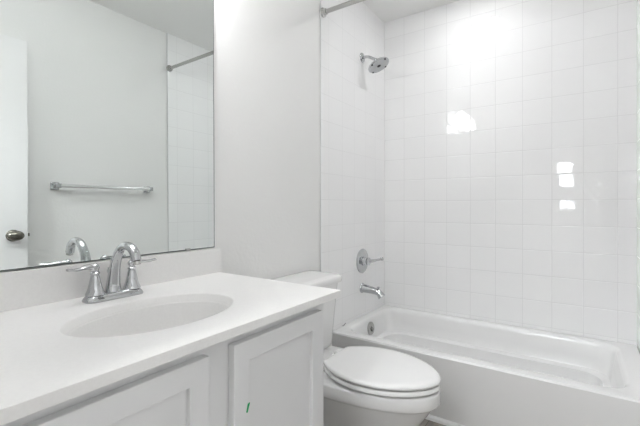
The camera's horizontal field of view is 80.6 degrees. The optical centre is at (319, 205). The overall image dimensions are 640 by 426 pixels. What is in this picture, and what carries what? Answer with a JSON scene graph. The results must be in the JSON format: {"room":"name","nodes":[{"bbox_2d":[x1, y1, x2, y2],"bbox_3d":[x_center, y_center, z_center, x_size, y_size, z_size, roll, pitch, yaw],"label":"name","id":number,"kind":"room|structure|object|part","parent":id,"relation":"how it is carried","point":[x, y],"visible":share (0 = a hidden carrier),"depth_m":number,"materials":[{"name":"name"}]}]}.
{"room":"bathroom","nodes":[
{"label":"bathroom","id":0,"kind":"room"},
{"bbox_2d":[0,0,319,278],"bbox_3d":[-0.292,-0.147,1.863,0.120,2.515,2.840,0,0,35],"label":"wall","id":1,"kind":"structure","parent":0,"point":[267,52],"depth_m":1.81,"materials":[{"name":"white paint"}]},
{"bbox_2d":[0,0,214,270],"bbox_3d":[-0.697,-0.370,1.153,0.016,1.080,0.932,0,0,35],"label":"mirror","id":2,"kind":"object","parent":1,"relation":"attached to","point":[107,106],"visible":1,"depth_m":1.18,"materials":[{"name":"grey mirror"}]},
{"bbox_2d":[0,247,221,311],"bbox_3d":[-0.692,0.221,1.157,0.020,0.100,0.981,0,0,35],"label":"backsplash","id":3,"kind":"structure","parent":1,"relation":"attached to","point":[24,288],"depth_m":1.11,"materials":[{"name":"white stone"}]},
{"bbox_2d":[320,0,320,270],"bbox_3d":[0.002,-0.192,2.179,0.007,2.424,0.006,0,0,35],"label":"trim","id":4,"kind":"structure","parent":1,"relation":"attached to","point":[320,0],"depth_m":2.17,"materials":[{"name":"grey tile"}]},
{"bbox_2d":[321,0,384,345],"bbox_3d":[0.248,-0.147,2.537,0.006,2.514,0.862,0,0,35],"label":"wall tile","id":5,"kind":"structure","parent":1,"relation":"attached to","point":[352,97],"depth_m":2.47,"materials":[{"name":"white tile"}]},
{"bbox_2d":[320,0,364,16],"bbox_3d":[0.626,-1.122,1.768,1.483,0.052,0.052,0,0,35],"label":"shower rod","id":6,"kind":"object","parent":5,"relation":"attached to","point":[323,11],"visible":1,"depth_m":2.12,"materials":[{"name":"silver metal"}]},
{"bbox_2d":[356,249,383,272],"bbox_3d":[0.345,0.377,2.569,0.116,0.166,0.194,0,0,35],"label":"shower valve","id":7,"kind":"object","parent":5,"relation":"attached to","point":[362,260],"visible":1,"depth_m":2.56,"materials":[{"name":"silver metal"}]},
{"bbox_3d":[0.381,0.375,2.589,0.108,0.033,0.030,0,0,-25],"label":"lever","id":8,"kind":"part","parent":7,"relation":"part of","materials":[{"name":"silver metal"}]},
{"bbox_2d":[360,283,384,298],"bbox_3d":[0.359,0.575,2.542,0.170,0.097,0.070,0,0,35],"label":"tub spout","id":9,"kind":"object","parent":5,"relation":"attached to","point":[364,288],"visible":1,"depth_m":2.53,"materials":[{"name":"silver metal"}]},
{"bbox_2d":[360,53,388,72],"bbox_3d":[0.368,-0.977,2.535,0.192,0.147,0.150,0,0,35],"label":"showerhead","id":10,"kind":"object","parent":5,"relation":"attached to","point":[378,64],"visible":1,"depth_m":2.52,"materials":[{"name":"silver metal"}]},
{"bbox_3d":[0.337,-1.000,2.557,0.102,0.055,0.019,0,0,34],"label":"arm","id":11,"kind":"part","parent":10,"relation":"part of","materials":[{"name":"silver metal"}]},
{"bbox_2d":[362,0,458,22],"bbox_3d":[0.376,-1.455,1.404,1.742,0.100,2.840,0,0,35],"label":"ceiling","id":12,"kind":"structure","parent":0,"point":[386,10],"depth_m":2.65,"materials":[{"name":"white paint"}]},
{"bbox_2d":[419,419,445,425],"bbox_3d":[-0.245,1.160,-0.092,3.740,0.100,6.010,0,0,35],"label":"floor","id":13,"kind":"structure","parent":0,"point":[425,422],"depth_m":1.92,"materials":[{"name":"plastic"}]},
{"bbox_2d":[2,304,322,425],"bbox_3d":[-0.458,0.702,0.993,0.560,0.816,0.907,0,0,35],"label":"vanity cabinet","id":14,"kind":"object","parent":13,"relation":"on","point":[276,367],"visible":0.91,"depth_m":0.88,"materials":[{"name":"white paint"}]},
{"bbox_3d":[-0.350,0.655,0.674,0.021,0.660,0.362,0,0,34],"label":"door","id":15,"kind":"part","parent":14,"relation":"part of","materials":[{"name":"white paint"}]},
{"bbox_3d":[-0.354,0.655,0.676,0.006,0.568,0.270,0,0,34],"label":"door panel","id":16,"kind":"part","parent":14,"relation":"part of","materials":[{"name":"white paint"}]},
{"bbox_2d":[0,272,340,425],"bbox_3d":[-0.455,0.362,0.988,0.601,0.182,0.971,0,0,35],"label":"countertop","id":17,"kind":"structure","parent":14,"relation":"on","point":[52,354],"depth_m":0.85,"materials":[{"name":"white stone"}]},
{"bbox_2d":[66,242,156,303],"bbox_3d":[-0.605,0.186,1.115,0.188,0.168,0.193,0,0,-10],"label":"sink faucet","id":18,"kind":"object","parent":17,"relation":"on","point":[95,293],"visible":1,"depth_m":1.09,"materials":[{"name":"silver metal"}]},
{"bbox_3d":[-0.658,0.175,1.042,0.015,0.015,0.076,0,0,28],"label":"lever","id":19,"kind":"part","parent":18,"relation":"part of","materials":[{"name":"silver metal"}]},
{"bbox_3d":[-0.641,0.208,1.075,0.050,0.088,0.050,0,0,34],"label":"handle","id":20,"kind":"part","parent":18,"relation":"part of","materials":[{"name":"silver metal"}]},
{"bbox_3d":[-0.611,0.261,1.119,0.062,0.019,0.168,0,0,34],"label":"plate","id":21,"kind":"part","parent":18,"relation":"part of","materials":[{"name":"silver metal"}]},
{"bbox_3d":[-0.568,0.178,1.089,0.160,0.152,0.045,0,0,34],"label":"spout","id":22,"kind":"part","parent":18,"relation":"part of","materials":[{"name":"silver metal"}]},
{"bbox_3d":[-0.581,0.208,1.163,0.050,0.088,0.050,0,0,34],"label":"handle","id":23,"kind":"part","parent":18,"relation":"part of","materials":[{"name":"silver metal"}]},
{"bbox_3d":[-0.556,0.175,1.191,0.015,0.015,0.076,0,0,41],"label":"lever","id":24,"kind":"part","parent":18,"relation":"part of","materials":[{"name":"silver metal"}]},
{"bbox_2d":[67,301,228,337],"bbox_3d":[-0.420,0.373,0.977,0.337,0.160,0.469,0,0,34],"label":"basin","id":25,"kind":"object","parent":17,"relation":"in","point":[145,316],"depth_m":1.09,"materials":[{"name":"white ceramic"}]},
{"bbox_3d":[-0.105,0.655,1.031,0.021,0.660,0.363,0,0,34],"label":"door","id":26,"kind":"part","parent":14,"relation":"part of","materials":[{"name":"white paint"}]},
{"bbox_3d":[-0.108,0.655,1.034,0.006,0.568,0.271,0,0,34],"label":"door panel","id":27,"kind":"part","parent":14,"relation":"part of","materials":[{"name":"white paint"}]},
{"bbox_2d":[270,270,440,425],"bbox_3d":[0.141,0.729,1.675,0.779,0.761,0.444,0,0,35],"label":"toilet","id":28,"kind":"object","parent":13,"relation":"on","point":[363,385],"visible":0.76,"depth_m":1.50,"materials":[{"name":"white ceramic"}]},
{"bbox_3d":[-0.086,0.368,1.831,0.229,0.039,0.444,0,0,34],"label":"tank lid","id":29,"kind":"part","parent":28,"relation":"part of","materials":[{"name":"white ceramic"}]},
{"bbox_3d":[-0.092,0.553,1.835,0.198,0.330,0.420,0,0,34],"label":"tank","id":30,"kind":"part","parent":28,"relation":"part of","materials":[{"name":"white ceramic"}]},
{"bbox_3d":[0.266,0.703,1.589,0.472,0.018,0.372,0,0,34],"label":"seat","id":31,"kind":"part","parent":28,"relation":"part of","materials":[{"name":"white plastic"}]},
{"bbox_3d":[0.266,0.677,1.589,0.476,0.020,0.376,0,0,34],"label":"seat lid","id":32,"kind":"part","parent":28,"relation":"part of","materials":[{"name":"white plastic"}]},
{"bbox_3d":[0.146,0.916,1.671,0.763,0.388,0.386,0,0,34],"label":"bowl","id":33,"kind":"part","parent":28,"relation":"part of","materials":[{"name":"white ceramic"}]},
{"bbox_2d":[332,305,639,425],"bbox_3d":[0.893,0.932,2.155,1.485,0.356,0.760,0,0,35],"label":"bathtub","id":34,"kind":"object","parent":13,"relation":"on","point":[491,373],"visible":0.74,"depth_m":1.93,"materials":[{"name":"white ceramic"}]},
{"bbox_3d":[0.343,0.826,2.543,0.023,0.089,0.088,0,0,34],"label":"overflow plate","id":35,"kind":"part","parent":34,"relation":"part of","materials":[{"name":"silver metal"}]},
{"bbox_2d":[425,414,464,425],"bbox_3d":[0.702,1.100,1.873,1.467,0.020,0.020,0,0,35],"label":"trim","id":36,"kind":"structure","parent":34,"relation":"attached to","point":[429,417],"depth_m":1.92,"materials":[{"name":"white paint"}]},
{"bbox_3d":[1.045,-0.147,0.944,0.120,2.515,2.840,0,0,34],"label":"wall","id":37,"kind":"structure","parent":0,"visible":0},
{"bbox_2d":[637,0,639,352],"bbox_3d":[1.480,-0.147,1.690,0.006,2.514,0.862,0,0,35],"label":"wall tile","id":38,"kind":"structure","parent":37,"relation":"attached to","point":[638,1],"depth_m":2.00,"materials":[{"name":"white tile"}]},
{"bbox_3d":[1.147,-0.147,2.525,1.502,2.515,0.120,0,0,34],"label":"wall","id":39,"kind":"structure","parent":0,"visible":0},
{"bbox_2d":[385,0,636,345],"bbox_3d":[1.111,-0.297,2.472,1.501,2.214,0.006,0,0,35],"label":"wall tile","id":40,"kind":"structure","parent":39,"relation":"attached to","point":[511,125],"depth_m":2.38,"materials":[{"name":"white tile"}]}
]}

